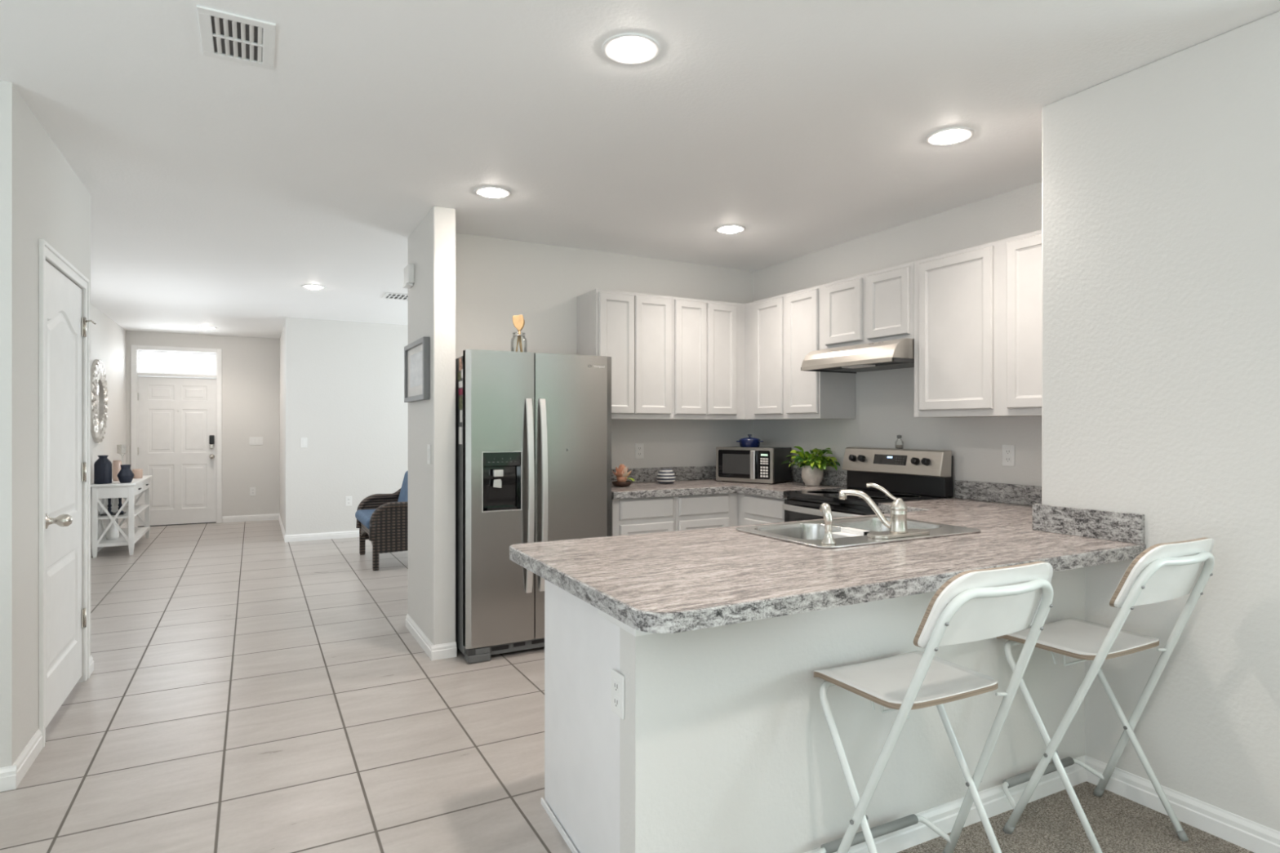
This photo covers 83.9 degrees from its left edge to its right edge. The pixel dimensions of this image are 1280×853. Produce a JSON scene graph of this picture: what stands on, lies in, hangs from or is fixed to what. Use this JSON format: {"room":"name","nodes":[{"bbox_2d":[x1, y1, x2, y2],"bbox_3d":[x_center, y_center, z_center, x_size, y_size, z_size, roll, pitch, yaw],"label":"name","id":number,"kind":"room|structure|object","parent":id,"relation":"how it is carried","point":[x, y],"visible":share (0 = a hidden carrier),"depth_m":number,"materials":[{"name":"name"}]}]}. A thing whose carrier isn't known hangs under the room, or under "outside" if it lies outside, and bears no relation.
{"room":"kitchen","nodes":[
{"label":"kitchen","id":0,"kind":"room"},
{"bbox_2d":[0,80,90,767],"bbox_3d":[-3.807,0.032,2.630,2.619,2.597,1.444,0,0,-29],"label":"wall","id":1,"kind":"structure","parent":0,"point":[42,197],"depth_m":2.75,"materials":[{"name":"paint"}]},
{"bbox_2d":[0,764,17,791],"bbox_3d":[-3.365,1.288,2.041,2.433,0.083,0.014,0,0,-29],"label":"baseboard","id":2,"kind":"structure","parent":1,"relation":"attached to","point":[8,775],"depth_m":2.61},
{"bbox_2d":[12,728,42,786],"bbox_3d":[-2.393,1.288,2.786,0.014,0.083,0.369,0,0,-29],"label":"baseboard","id":3,"kind":"structure","parent":1,"relation":"attached to","point":[24,762],"depth_m":2.78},
{"bbox_2d":[38,239,89,747],"bbox_3d":[-2.702,0.276,3.359,0.018,2.108,0.938,0,0,-29],"label":"trim","id":4,"kind":"structure","parent":1,"relation":"attached to","point":[46,251],"depth_m":2.99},
{"bbox_2d":[45,261,96,727],"bbox_3d":[-2.692,0.290,3.374,0.129,2.010,0.836,0,0,-29],"label":"door","id":5,"kind":"structure","parent":1,"relation":"in","point":[65,326],"depth_m":3.35,"materials":[{"name":"white wood"}]},
{"bbox_2d":[89,655,93,675],"bbox_3d":[-2.961,1.288,3.831,0.014,0.083,0.140,0,0,-29],"label":"baseboard","id":6,"kind":"structure","parent":1,"relation":"attached to","point":[91,661],"depth_m":3.85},
{"bbox_2d":[90,303,125,547],"bbox_3d":[-5.209,0.032,6.377,0.130,2.597,6.700,0,0,-29],"label":"wall","id":7,"kind":"structure","parent":0,"point":[108,338],"depth_m":8.34,"materials":[{"name":"paint"}]},
{"bbox_2d":[90,359,108,443],"bbox_3d":[-5.774,-0.272,7.595,0.037,0.890,0.890,0,0,-29],"label":"round mirror","id":8,"kind":"object","parent":7,"relation":"attached to","point":[99,391],"visible":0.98,"depth_m":7.55,"materials":[{"name":"silver glass"}]},
{"bbox_2d":[90,521,127,557],"bbox_3d":[-5.172,1.288,6.460,0.014,0.083,6.590,0,0,-29],"label":"baseboard","id":9,"kind":"structure","parent":7,"relation":"attached to","point":[124,525],"depth_m":8.96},
{"bbox_2d":[125,330,279,528],"bbox_3d":[-6.050,0.032,9.812,1.930,2.597,0.140,0,0,-29],"label":"wall","id":10,"kind":"structure","parent":0,"point":[251,366],"depth_m":10.00,"materials":[{"name":"paint"}]},
{"bbox_2d":[130,344,222,527],"bbox_3d":[-6.276,0.124,9.674,1.033,2.412,0.148,0,0,-29],"label":"trim","id":11,"kind":"structure","parent":10,"relation":"attached to","point":[135,373],"depth_m":9.62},
{"bbox_2d":[137,376,216,526],"bbox_3d":[-6.259,0.323,9.634,0.912,1.991,0.114,0,0,-29],"label":"door","id":12,"kind":"structure","parent":10,"relation":"in","point":[177,415],"depth_m":9.65,"materials":[{"name":"white wood"}]},
{"bbox_2d":[137,521,216,527],"bbox_3d":[-6.287,1.323,9.695,0.909,0.014,0.100,0,0,-29],"label":"trim","id":13,"kind":"structure","parent":10,"relation":"attached to","point":[214,522],"depth_m":9.64,"materials":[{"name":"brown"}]},
{"bbox_2d":[138,350,216,374],"bbox_3d":[-6.298,-0.868,9.714,0.893,0.305,0.035,0,0,-29],"label":"window","id":14,"kind":"structure","parent":10,"relation":"in","point":[140,351],"depth_m":9.69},
{"bbox_2d":[222,513,279,523],"bbox_3d":[-5.475,1.285,10.037,0.705,0.090,0.014,0,0,-29],"label":"baseboard","id":15,"kind":"structure","parent":10,"relation":"attached to","point":[272,516],"depth_m":10.03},
{"bbox_2d":[249,487,255,495],"bbox_3d":[-5.464,0.910,10.046,0.072,0.115,0.008,0,0,-29],"label":"outlet","id":16,"kind":"object","parent":10,"relation":"attached to","point":[252,490],"visible":1,"depth_m":10.04,"materials":[{"name":"white plastic"}]},
{"bbox_2d":[248,436,262,444],"bbox_3d":[-5.428,0.200,10.065,0.170,0.115,0.010,0,0,-29],"label":"switch","id":17,"kind":"object","parent":10,"relation":"attached to","point":[252,440],"visible":1,"depth_m":10.06,"materials":[{"name":"white plastic"}]},
{"bbox_2d":[0,520,572,852],"bbox_3d":[-0.791,1.380,3.553,8.800,0.100,16.400,0,0,-29],"label":"floor","id":18,"kind":"structure","parent":0,"point":[248,690],"depth_m":3.20,"materials":[{"name":"tile"}]},
{"bbox_2d":[90,475,152,558],"bbox_3d":[-5.718,0.958,7.879,0.390,0.745,1.375,0,0,-29],"label":"console table","id":19,"kind":"object","parent":18,"relation":"on","point":[128,536],"visible":0.82,"depth_m":7.37,"materials":[{"name":"white wood"}]},
{"bbox_2d":[93,455,111,484],"bbox_3d":[-5.534,0.440,7.339,0.149,0.290,0.149,0,0,-29],"label":"vase","id":20,"kind":"object","parent":19,"relation":"on","point":[103,465],"visible":1,"depth_m":7.29,"materials":[{"name":"blue ceramic"}]},
{"bbox_2d":[105,519,119,539],"bbox_3d":[-5.622,1.089,7.587,0.116,0.210,0.116,0,0,-29],"label":"vase","id":21,"kind":"object","parent":19,"relation":"on","point":[113,533],"visible":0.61,"depth_m":7.55,"materials":[{"name":"ceramic"}]},
{"bbox_2d":[100,511,126,515],"bbox_3d":[-5.566,0.918,7.526,0.200,0.012,0.180,0,0,-29],"label":"tray","id":22,"kind":"object","parent":19,"relation":"on","point":[124,513],"visible":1,"depth_m":7.47,"materials":[{"name":"black plastic"}]},
{"bbox_2d":[106,497,113,514],"bbox_3d":[-5.582,0.821,7.494,0.064,0.182,0.064,0,0,-29],"label":"candlestick","id":23,"kind":"object","parent":22,"relation":"on","point":[109,505],"visible":0.7,"depth_m":7.48,"materials":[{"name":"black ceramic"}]},
{"bbox_2d":[116,497,124,512],"bbox_3d":[-5.527,0.821,7.570,0.064,0.182,0.064,0,0,-29],"label":"candlestick","id":24,"kind":"object","parent":22,"relation":"on","point":[120,504],"visible":0.54,"depth_m":7.56,"materials":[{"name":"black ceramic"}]},
{"bbox_2d":[112,460,121,480],"bbox_3d":[-5.676,0.474,7.729,0.084,0.220,0.084,0,0,-29],"label":"glass holder","id":25,"kind":"object","parent":19,"relation":"on","point":[116,464],"visible":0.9,"depth_m":7.69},
{"bbox_2d":[116,444,128,455],"bbox_3d":[-5.843,0.392,8.036,0.092,0.384,0.092,0,0,-6],"label":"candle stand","id":26,"kind":"object","parent":19,"relation":"on","point":[121,449],"visible":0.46,"depth_m":8.01,"materials":[{"name":"clear glass"}]},
{"bbox_2d":[97,526,149,546],"bbox_3d":[-5.718,1.210,7.879,0.340,0.030,1.295,0,0,-29],"label":"shelf","id":27,"kind":"object","parent":19,"relation":"attached to","point":[139,531],"depth_m":7.52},
{"bbox_2d":[97,504,149,519],"bbox_3d":[-5.718,0.933,7.879,0.340,0.017,1.295,0,0,-29],"label":"shelf","id":28,"kind":"object","parent":19,"relation":"attached to","point":[138,508],"depth_m":7.65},
{"bbox_2d":[117,464,133,483],"bbox_3d":[-5.384,0.490,7.454,0.143,0.188,0.143,0,0,-29],"label":"round vase","id":29,"kind":"object","parent":19,"relation":"on","point":[125,475],"visible":1,"depth_m":7.41,"materials":[{"name":"blue ceramic"}]},
{"bbox_2d":[132,468,142,478],"bbox_3d":[-5.719,0.532,8.103,0.100,0.105,0.100,0,0,-29],"label":"glass cup","id":30,"kind":"object","parent":19,"relation":"on","point":[138,473],"visible":0.91,"depth_m":8.07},
{"bbox_2d":[355,470,408,570],"bbox_3d":[-2.435,0.866,7.144,0.698,0.927,0.994,0,0,-29],"label":"wicker armchair","id":31,"kind":"object","parent":18,"relation":"on","point":[382,519],"visible":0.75,"depth_m":6.69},
{"bbox_2d":[355,509,375,528],"bbox_3d":[-2.504,0.907,7.106,0.540,0.104,0.870,0,0,-29],"label":"seat cushion","id":32,"kind":"object","parent":31,"relation":"on","point":[362,516],"depth_m":7.00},
{"bbox_2d":[397,470,408,502],"bbox_3d":[-2.294,0.654,7.221,0.198,0.392,0.840,0,0,-29],"label":"cushion","id":33,"kind":"object","parent":31,"relation":"on","point":[402,494],"depth_m":7.38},
{"bbox_2d":[455,349,611,663],"bbox_3d":[-0.718,0.447,4.469,0.910,1.764,0.750,0,0,-29],"label":"refrigerator","id":34,"kind":"object","parent":18,"relation":"on","point":[533,459],"visible":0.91,"depth_m":4.14,"materials":[{"name":"grey"}]},
{"bbox_2d":[457,371,461,380],"bbox_3d":[-1.048,-0.295,4.130,0.003,0.045,0.075,0,0,-29],"label":"magnet","id":35,"kind":"object","parent":34,"relation":"attached to","point":[459,374],"visible":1,"depth_m":4.13},
{"bbox_2d":[458,426,462,444],"bbox_3d":[-1.036,0.050,4.109,0.003,0.100,0.065,0,0,-29],"label":"magnet","id":36,"kind":"object","parent":34,"relation":"attached to","point":[460,428],"visible":1,"depth_m":4.10,"materials":[{"name":"plastic"}]},
{"bbox_2d":[458,358,462,370],"bbox_3d":[-1.034,-0.360,4.104,0.003,0.070,0.062,0,0,-29],"label":"magnet","id":37,"kind":"object","parent":34,"relation":"attached to","point":[460,359],"visible":1,"depth_m":4.11},
{"bbox_2d":[459,409,462,422],"bbox_3d":[-1.029,-0.062,4.095,0.003,0.070,0.045,0,0,-29],"label":"magnet","id":38,"kind":"object","parent":34,"relation":"attached to","point":[460,411],"visible":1,"depth_m":4.09,"materials":[{"name":"plastic"}]},
{"bbox_2d":[458,395,462,409],"bbox_3d":[-1.034,-0.138,4.104,0.003,0.075,0.070,0,0,-29],"label":"magnet","id":39,"kind":"object","parent":34,"relation":"attached to","point":[460,398],"visible":1,"depth_m":4.09},
{"bbox_2d":[511,332,527,352],"bbox_3d":[-0.726,-0.485,4.271,0.098,0.156,0.098,0,0,-29],"label":"glass jar","id":40,"kind":"object","parent":34,"relation":"on","point":[514,335],"visible":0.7,"depth_m":4.25,"materials":[{"name":"clear glass"}]},
{"bbox_2d":[512,315,524,351],"bbox_3d":[-0.729,-0.543,4.266,0.069,0.255,0.017,0,0,-1],"label":"wooden spatula","id":41,"kind":"object","parent":40,"relation":"in","point":[517,320],"visible":0.94,"depth_m":4.26,"materials":[{"name":"brown wood"}]},
{"bbox_2d":[515,320,524,351],"bbox_3d":[-0.723,-0.539,4.282,0.058,0.244,0.023,0,0,-6],"label":"wooden spoon","id":42,"kind":"object","parent":40,"relation":"in","point":[517,346],"visible":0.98,"depth_m":4.28,"materials":[{"name":"brown wood"}]},
{"bbox_2d":[541,579,619,852],"bbox_3d":[0.708,0.890,2.715,2.122,0.879,0.692,0,0,-29],"label":"base cabinet","id":43,"kind":"object","parent":18,"relation":"on","point":[581,800],"visible":0.17,"depth_m":2.19,"materials":[{"name":"wood"}]},
{"bbox_2d":[611,668,624,719],"bbox_3d":[-0.060,0.713,1.902,0.008,0.115,0.072,0,0,-29],"label":"outlet","id":44,"kind":"object","parent":43,"relation":"attached to","point":[617,679],"visible":1,"depth_m":1.89,"materials":[{"name":"white plastic"}]},
{"bbox_2d":[613,679,619,693],"bbox_3d":[-0.063,0.692,1.900,0.002,0.028,0.034,0,0,-29],"label":"socket","id":45,"kind":"object","parent":44,"relation":"attached to","point":[615,682],"depth_m":1.90,"materials":[{"name":"white plastic"}]},
{"bbox_2d":[613,694,619,709],"bbox_3d":[-0.063,0.734,1.900,0.002,0.028,0.034,0,0,-29],"label":"socket","id":46,"kind":"object","parent":44,"relation":"attached to","point":[615,697],"depth_m":1.90,"materials":[{"name":"white plastic"}]},
{"bbox_2d":[509,480,1146,633],"bbox_3d":[0.927,0.380,2.827,2.821,0.148,1.400,0,0,-29],"label":"countertop","id":47,"kind":"structure","parent":43,"relation":"on","point":[675,581],"depth_m":2.23,"materials":[{"name":"stone"}]},
{"bbox_2d":[735,515,981,548],"bbox_3d":[0.857,0.493,2.809,0.837,0.183,0.530,0,0,-29],"label":"sink","id":48,"kind":"object","parent":47,"relation":"in","point":[811,533],"visible":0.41,"depth_m":2.88,"materials":[{"name":"metal"}]},
{"bbox_2d":[819,502,835,544],"bbox_3d":[0.646,0.333,2.468,0.053,0.137,0.073,0,0,-29],"label":"sprayer","id":49,"kind":"object","parent":48,"relation":"on","point":[824,508],"visible":1,"depth_m":2.45,"materials":[{"name":"silver metal"}]},
{"bbox_2d":[832,527,870,538],"bbox_3d":[0.814,0.439,2.755,0.090,0.082,0.124,0,0,-29],"label":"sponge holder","id":50,"kind":"object","parent":48,"relation":"hanging from","point":[845,531],"visible":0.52,"depth_m":2.75,"materials":[{"name":"white plastic"}]},
{"bbox_2d":[839,483,929,538],"bbox_3d":[0.924,0.307,2.710,0.280,0.190,0.238,0,0,-29],"label":"faucet","id":51,"kind":"object","parent":47,"relation":"on","point":[897,526],"visible":1,"depth_m":2.63,"materials":[{"name":"silver metal"}]},
{"bbox_2d":[611,496,675,536],"bbox_3d":[-0.109,0.890,4.882,0.468,0.879,0.622,0,0,-29],"label":"base cabinet","id":52,"kind":"object","parent":18,"relation":"on","point":[632,516],"visible":0.19,"depth_m":4.60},
{"bbox_2d":[675,492,737,530],"bbox_3d":[0.322,0.890,5.115,0.510,0.879,0.622,0,0,-29],"label":"base cabinet","id":53,"kind":"object","parent":18,"relation":"on","point":[692,512],"visible":0.21,"depth_m":4.83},
{"bbox_2d":[737,493,786,525],"bbox_3d":[0.921,0.890,5.151,0.612,0.879,1.131,0,0,-29],"label":"base cabinet","id":54,"kind":"object","parent":18,"relation":"on","point":[753,509],"visible":0.13,"depth_m":4.75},
{"bbox_2d":[611,465,847,499],"bbox_3d":[0.494,0.380,4.918,1.587,0.148,1.136,0,0,-29],"label":"countertop","id":55,"kind":"structure","parent":54,"relation":"on","point":[691,480],"depth_m":4.97,"materials":[{"name":"stone"}]},
{"bbox_2d":[611,463,635,486],"bbox_3d":[-0.117,0.331,4.901,0.168,0.155,0.164,0,0,-29],"label":"flower ornament","id":56,"kind":"object","parent":55,"relation":"on","point":[621,473],"visible":1,"depth_m":4.86,"materials":[{"name":"ceramic"}]},
{"bbox_2d":[656,468,675,484],"bbox_3d":[0.188,0.357,5.154,0.141,0.104,0.141,0,0,-29],"label":"striped vase","id":57,"kind":"object","parent":55,"relation":"on","point":[664,476],"visible":1,"depth_m":5.10,"materials":[{"name":"ceramic"}]},
{"bbox_2d":[715,446,791,484],"bbox_3d":[0.843,0.280,5.309,0.475,0.260,0.328,0,0,39],"label":"microwave","id":58,"kind":"object","parent":55,"relation":"on","point":[762,464],"visible":1,"depth_m":5.19,"materials":[{"name":"black plastic"}]},
{"bbox_2d":[736,434,763,447],"bbox_3d":[0.817,0.103,5.296,0.174,0.096,0.160,0,0,41],"label":"pot","id":59,"kind":"object","parent":58,"relation":"on","point":[749,442],"visible":0.98,"depth_m":5.24,"materials":[{"name":"blue ceramic"}]},
{"bbox_2d":[781,446,839,485],"bbox_3d":[1.164,0.272,4.951,0.345,0.275,0.392,0,0,-29],"label":"potted plant","id":60,"kind":"object","parent":55,"relation":"on","point":[812,472],"visible":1,"depth_m":4.92,"materials":[{"name":"green plant"}]},
{"bbox_2d":[782,447,953,521],"bbox_3d":[1.330,0.732,4.284,0.675,1.194,0.771,0,0,-29],"label":"electric range","id":61,"kind":"object","parent":18,"relation":"on","point":[907,474],"visible":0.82,"depth_m":4.28,"materials":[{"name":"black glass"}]},
{"bbox_2d":[782,498,875,521],"bbox_3d":[1.072,0.767,4.144,0.089,0.625,0.749,0,0,-29],"label":"oven","id":62,"kind":"object","parent":61,"relation":"in","point":[795,509],"depth_m":4.22,"materials":[{"name":"metal"}]},
{"bbox_2d":[783,487,947,506],"bbox_3d":[1.334,0.420,4.286,0.565,0.030,0.769,0,0,-29],"label":"cooktop","id":63,"kind":"object","parent":61,"relation":"in","point":[819,496],"depth_m":4.23,"materials":[{"name":"black glass"}]},
{"bbox_2d":[894,435,903,448],"bbox_3d":[1.601,0.092,4.397,0.050,0.085,0.050,0,0,-29],"label":"glass bottle","id":64,"kind":"object","parent":61,"relation":"on","point":[896,446],"visible":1,"depth_m":4.39,"materials":[{"name":"grey"}]},
{"bbox_2d":[280,317,408,534],"bbox_3d":[-2.743,0.032,10.322,4.370,2.597,2.400,0,0,-29],"label":"wall","id":65,"kind":"structure","parent":0,"point":[342,382],"depth_m":8.52,"materials":[{"name":"paint"}]},
{"bbox_2d":[278,514,285,542],"bbox_3d":[-4.636,1.288,9.215,0.014,0.083,2.260,0,0,-29],"label":"baseboard","id":66,"kind":"structure","parent":65,"relation":"attached to","point":[279,517],"depth_m":9.02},
{"bbox_2d":[300,437,307,447],"bbox_3d":[-3.922,0.184,8.311,0.072,0.115,0.010,0,0,-29],"label":"switch","id":67,"kind":"object","parent":65,"relation":"attached to","point":[304,441],"visible":1,"depth_m":8.31,"materials":[{"name":"white plastic"}]},
{"bbox_2d":[284,529,359,542],"bbox_3d":[-2.261,1.288,9.210,4.184,0.083,0.014,0,0,-29],"label":"baseboard","id":68,"kind":"structure","parent":65,"relation":"attached to","point":[347,534],"depth_m":8.39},
{"bbox_2d":[345,496,351,506],"bbox_3d":[-3.494,0.890,8.544,0.072,0.115,0.008,0,0,-29],"label":"outlet","id":69,"kind":"object","parent":65,"relation":"attached to","point":[348,499],"visible":1,"depth_m":8.54,"materials":[{"name":"white plastic"}]},
{"bbox_2d":[405,205,455,659],"bbox_3d":[-1.316,0.032,4.440,0.142,2.597,0.780,0,0,-29],"label":"wall","id":70,"kind":"structure","parent":0,"point":[432,243],"depth_m":4.12,"materials":[{"name":"paint"}]},
{"bbox_2d":[402,263,414,288],"bbox_3d":[-1.498,-0.973,4.603,0.050,0.135,0.160,0,0,-29],"label":"door chime","id":71,"kind":"object","parent":70,"relation":"attached to","point":[409,270],"visible":1,"depth_m":4.54,"materials":[{"name":"white plastic"}]},
{"bbox_2d":[404,336,430,402],"bbox_3d":[-1.385,-0.343,4.408,0.036,0.365,0.610,0,0,-29],"label":"framed picture","id":72,"kind":"object","parent":70,"relation":"attached to","point":[417,353],"visible":1,"depth_m":4.35,"materials":[{"name":"white paper"}]},
{"bbox_2d":[409,351,422,387],"bbox_3d":[-1.387,-0.352,4.407,0.002,0.205,0.370,0,0,-29],"label":"print","id":73,"kind":"object","parent":72,"relation":"attached to","point":[415,357],"depth_m":4.40},
{"bbox_2d":[431,641,456,660],"bbox_3d":[-1.127,1.288,4.091,0.142,0.083,0.014,0,0,-29],"label":"baseboard","id":74,"kind":"structure","parent":70,"relation":"attached to","point":[439,651],"depth_m":4.08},
{"bbox_2d":[455,232,753,468],"bbox_3d":[-0.205,0.032,5.337,2.667,2.597,0.265,0,0,-29],"label":"wall","id":75,"kind":"structure","parent":0,"point":[497,280],"depth_m":5.03,"materials":[{"name":"paint"}]},
{"bbox_2d":[577,288,672,419],"bbox_3d":[-0.102,-0.490,5.048,0.602,0.871,0.337,0,0,-29],"label":"upper cabinet","id":76,"kind":"object","parent":75,"relation":"attached to","point":[635,330],"visible":0.88,"depth_m":4.91,"materials":[{"name":"wood"}]},
{"bbox_2d":[635,443,644,458],"bbox_3d":[-0.004,0.180,5.290,0.072,0.115,0.008,0,0,-29],"label":"outlet","id":77,"kind":"object","parent":75,"relation":"attached to","point":[639,447],"visible":1,"depth_m":5.29,"materials":[{"name":"white plastic"}]},
{"bbox_2d":[611,465,715,482],"bbox_3d":[0.220,0.358,5.404,1.563,0.104,0.020,0,0,-29],"label":"backsplash","id":78,"kind":"structure","parent":75,"relation":"attached to","point":[691,473],"depth_m":5.43,"materials":[{"name":"stone"}]},
{"bbox_2d":[671,296,764,420],"bbox_3d":[0.582,-0.490,5.419,0.952,0.871,0.337,0,0,-29],"label":"upper cabinet","id":79,"kind":"object","parent":75,"relation":"attached to","point":[708,336],"visible":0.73,"depth_m":5.19,"materials":[{"name":"wood"}]},
{"bbox_2d":[611,480,631,486],"bbox_3d":[-0.125,0.393,4.893,0.140,0.033,0.140,0,0,-29],"label":"bowl","id":80,"kind":"object","parent":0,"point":[617,483],"depth_m":4.85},
{"bbox_2d":[0,0,1279,338],"bbox_3d":[-0.791,-1.317,3.553,8.800,0.100,16.400,0,0,-29],"label":"ceiling","id":81,"kind":"structure","parent":0,"point":[219,189],"depth_m":2.91,"materials":[{"name":"paint"}]},
{"bbox_2d":[199,326,216,329],"bbox_3d":[-5.505,-1.255,9.073,0.196,0.024,0.196,0,0,-29],"label":"recessed light","id":82,"kind":"object","parent":81,"relation":"in","point":[204,327],"visible":1,"depth_m":9.04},
{"bbox_2d":[196,4,275,70],"bbox_3d":[-1.313,-1.262,2.325,0.212,0.009,0.320,0,0,-29],"label":"ceiling vent","id":83,"kind":"object","parent":81,"relation":"in","point":[249,41],"visible":1,"depth_m":2.31,"materials":[{"name":"white plastic"}]},
{"bbox_2d":[301,284,325,289],"bbox_3d":[-2.949,-1.255,6.433,0.196,0.024,0.196,0,0,-29],"label":"recessed light","id":84,"kind":"object","parent":81,"relation":"in","point":[309,286],"visible":1,"depth_m":6.40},
{"bbox_2d":[381,292,408,300],"bbox_3d":[-2.319,-1.262,6.911,0.320,0.009,0.320,0,0,-29],"label":"ceiling vent","id":85,"kind":"object","parent":81,"relation":"in","point":[388,295],"visible":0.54,"depth_m":6.88,"materials":[{"name":"white plastic"}]},
{"bbox_2d":[474,186,511,199],"bbox_3d":[-0.795,-1.255,3.845,0.196,0.024,0.196,0,0,-29],"label":"recessed light","id":86,"kind":"object","parent":81,"relation":"in","point":[487,192],"visible":1,"depth_m":3.81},
{"bbox_2d":[601,32,660,65],"bbox_3d":[-0.030,-1.255,2.387,0.196,0.024,0.196,0,0,-29],"label":"recessed light","id":87,"kind":"object","parent":81,"relation":"in","point":[628,48],"visible":1,"depth_m":2.36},
{"bbox_2d":[715,224,746,234],"bbox_3d":[0.579,-1.255,4.560,0.196,0.024,0.196,0,0,-29],"label":"recessed light","id":88,"kind":"object","parent":81,"relation":"in","point":[730,228],"visible":1,"depth_m":4.53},
{"bbox_2d":[925,126,974,146],"bbox_3d":[1.349,-1.255,3.104,0.196,0.024,0.196,0,0,-29],"label":"recessed light","id":89,"kind":"object","parent":81,"relation":"in","point":[950,135],"visible":1,"depth_m":3.08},
{"bbox_2d":[619,567,1084,852],"bbox_3d":[0.803,0.890,2.285,1.887,0.879,0.150,0,0,-29],"label":"wall","id":90,"kind":"structure","parent":0,"point":[726,744],"depth_m":2.04,"materials":[{"name":"paint"}]},
{"bbox_2d":[597,608,653,636],"bbox_3d":[-0.047,0.490,1.916,0.055,0.079,0.248,0,0,-29],"label":"trim","id":91,"kind":"structure","parent":90,"relation":"attached to","point":[629,629],"depth_m":1.86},
{"bbox_2d":[804,755,1086,852],"bbox_3d":[0.835,1.280,2.235,1.881,0.100,0.014,0,0,-27],"label":"baseboard","id":92,"kind":"structure","parent":90,"relation":"attached to","point":[994,801],"depth_m":2.35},
{"bbox_2d":[753,181,1041,498],"bbox_3d":[1.676,0.032,4.537,0.125,2.597,2.935,0,0,-29],"label":"wall","id":93,"kind":"structure","parent":0,"point":[885,398],"depth_m":4.41,"materials":[{"name":"paint"}]},
{"bbox_2d":[745,285,855,419],"bbox_3d":[1.116,-0.490,5.080,0.337,0.871,0.804,0,0,-29],"label":"upper cabinet","id":94,"kind":"object","parent":93,"relation":"attached to","point":[780,331],"visible":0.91,"depth_m":4.89,"materials":[{"name":"wood"}]},
{"bbox_2d":[790,467,847,487],"bbox_3d":[1.182,0.358,5.291,0.021,0.104,1.136,0,0,-29],"label":"backsplash","id":95,"kind":"structure","parent":93,"relation":"attached to","point":[831,477],"depth_m":4.99,"materials":[{"name":"stone"}]},
{"bbox_2d":[820,262,914,350],"bbox_3d":[1.488,-0.711,4.394,0.337,0.431,0.753,0,0,-29],"label":"upper cabinet","id":96,"kind":"object","parent":93,"relation":"attached to","point":[877,306],"visible":0.78,"depth_m":4.26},
{"bbox_2d":[800,337,914,373],"bbox_3d":[1.423,-0.427,4.359,0.484,0.134,0.746,0,0,-29],"label":"range hood","id":97,"kind":"object","parent":96,"relation":"attached to","point":[895,353],"visible":0.85,"depth_m":4.21,"materials":[{"name":"metal"}]},
{"bbox_2d":[841,364,875,368],"bbox_3d":[1.318,-0.365,4.300,0.100,0.011,0.180,0,0,-29],"label":"lamp","id":98,"kind":"object","parent":97,"relation":"on","point":[865,365],"depth_m":4.27,"materials":[{"name":"white"}]},
{"bbox_2d":[914,230,1041,417],"bbox_3d":[1.919,-0.490,3.601,0.337,0.871,1.052,0,0,-29],"label":"upper cabinet","id":99,"kind":"object","parent":93,"relation":"attached to","point":[978,309],"visible":0.6,"depth_m":3.62,"materials":[{"name":"wood"}]},
{"bbox_2d":[955,480,1041,506],"bbox_3d":[2.062,0.358,3.671,0.021,0.104,1.000,0,0,-29],"label":"backsplash","id":100,"kind":"structure","parent":93,"relation":"attached to","point":[1025,495],"depth_m":3.86,"materials":[{"name":"stone"}]},
{"bbox_2d":[1002,444,1014,466],"bbox_3d":[1.982,0.154,3.832,0.008,0.115,0.072,0,0,-29],"label":"outlet","id":101,"kind":"object","parent":93,"relation":"attached to","point":[1008,451],"visible":1,"depth_m":3.83,"materials":[{"name":"white plastic"}]},
{"bbox_2d":[1004,448,1010,454],"bbox_3d":[1.980,0.133,3.831,0.002,0.028,0.034,0,0,-29],"label":"socket","id":102,"kind":"object","parent":101,"relation":"attached to","point":[1007,451],"depth_m":3.83,"materials":[{"name":"white plastic"}]},
{"bbox_2d":[1004,456,1010,462],"bbox_3d":[1.980,0.175,3.831,0.002,0.028,0.034,0,0,-29],"label":"socket","id":103,"kind":"object","parent":101,"relation":"attached to","point":[1007,459],"depth_m":3.83,"materials":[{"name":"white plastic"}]},
{"bbox_2d":[896,781,1254,852],"bbox_3d":[3.348,1.324,0.236,4.250,0.010,6.020,0,0,-29],"label":"floor","id":104,"kind":"structure","parent":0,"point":[1050,824],"depth_m":2.31,"materials":[{"name":"carpet"}]},
{"bbox_2d":[813,561,1053,852],"bbox_3d":[0.783,0.830,1.908,0.527,0.991,0.509,0,0,-27],"label":"bar stool","id":105,"kind":"object","parent":104,"relation":"on","point":[971,606],"visible":1,"depth_m":1.83,"materials":[{"name":"paint"}]},
{"bbox_2d":[996,537,1214,852],"bbox_3d":[1.497,0.830,2.288,0.527,0.991,0.509,0,0,-28],"label":"bar stool","id":106,"kind":"object","parent":104,"relation":"on","point":[1164,571],"visible":0.98,"depth_m":2.23,"materials":[{"name":"paint"}]},
{"bbox_2d":[1041,11,1279,831],"bbox_3d":[2.942,0.032,3.059,2.610,2.597,0.870,0,0,-29],"label":"wall","id":107,"kind":"structure","parent":0,"point":[1161,178],"depth_m":2.40,"materials":[{"name":"paint"}]},
{"bbox_2d":[1032,503,1144,544],"bbox_3d":[1.671,0.358,2.663,0.042,0.104,0.397,0,0,-29],"label":"backsplash","id":108,"kind":"structure","parent":107,"relation":"attached to","point":[1127,527],"depth_m":2.63,"materials":[{"name":"stone"}]},
{"bbox_2d":[1084,755,1279,852],"bbox_3d":[1.829,1.280,2.359,0.014,0.100,0.700,0,0,-29],"label":"baseboard","id":109,"kind":"structure","parent":107,"relation":"attached to","point":[1248,834],"depth_m":2.35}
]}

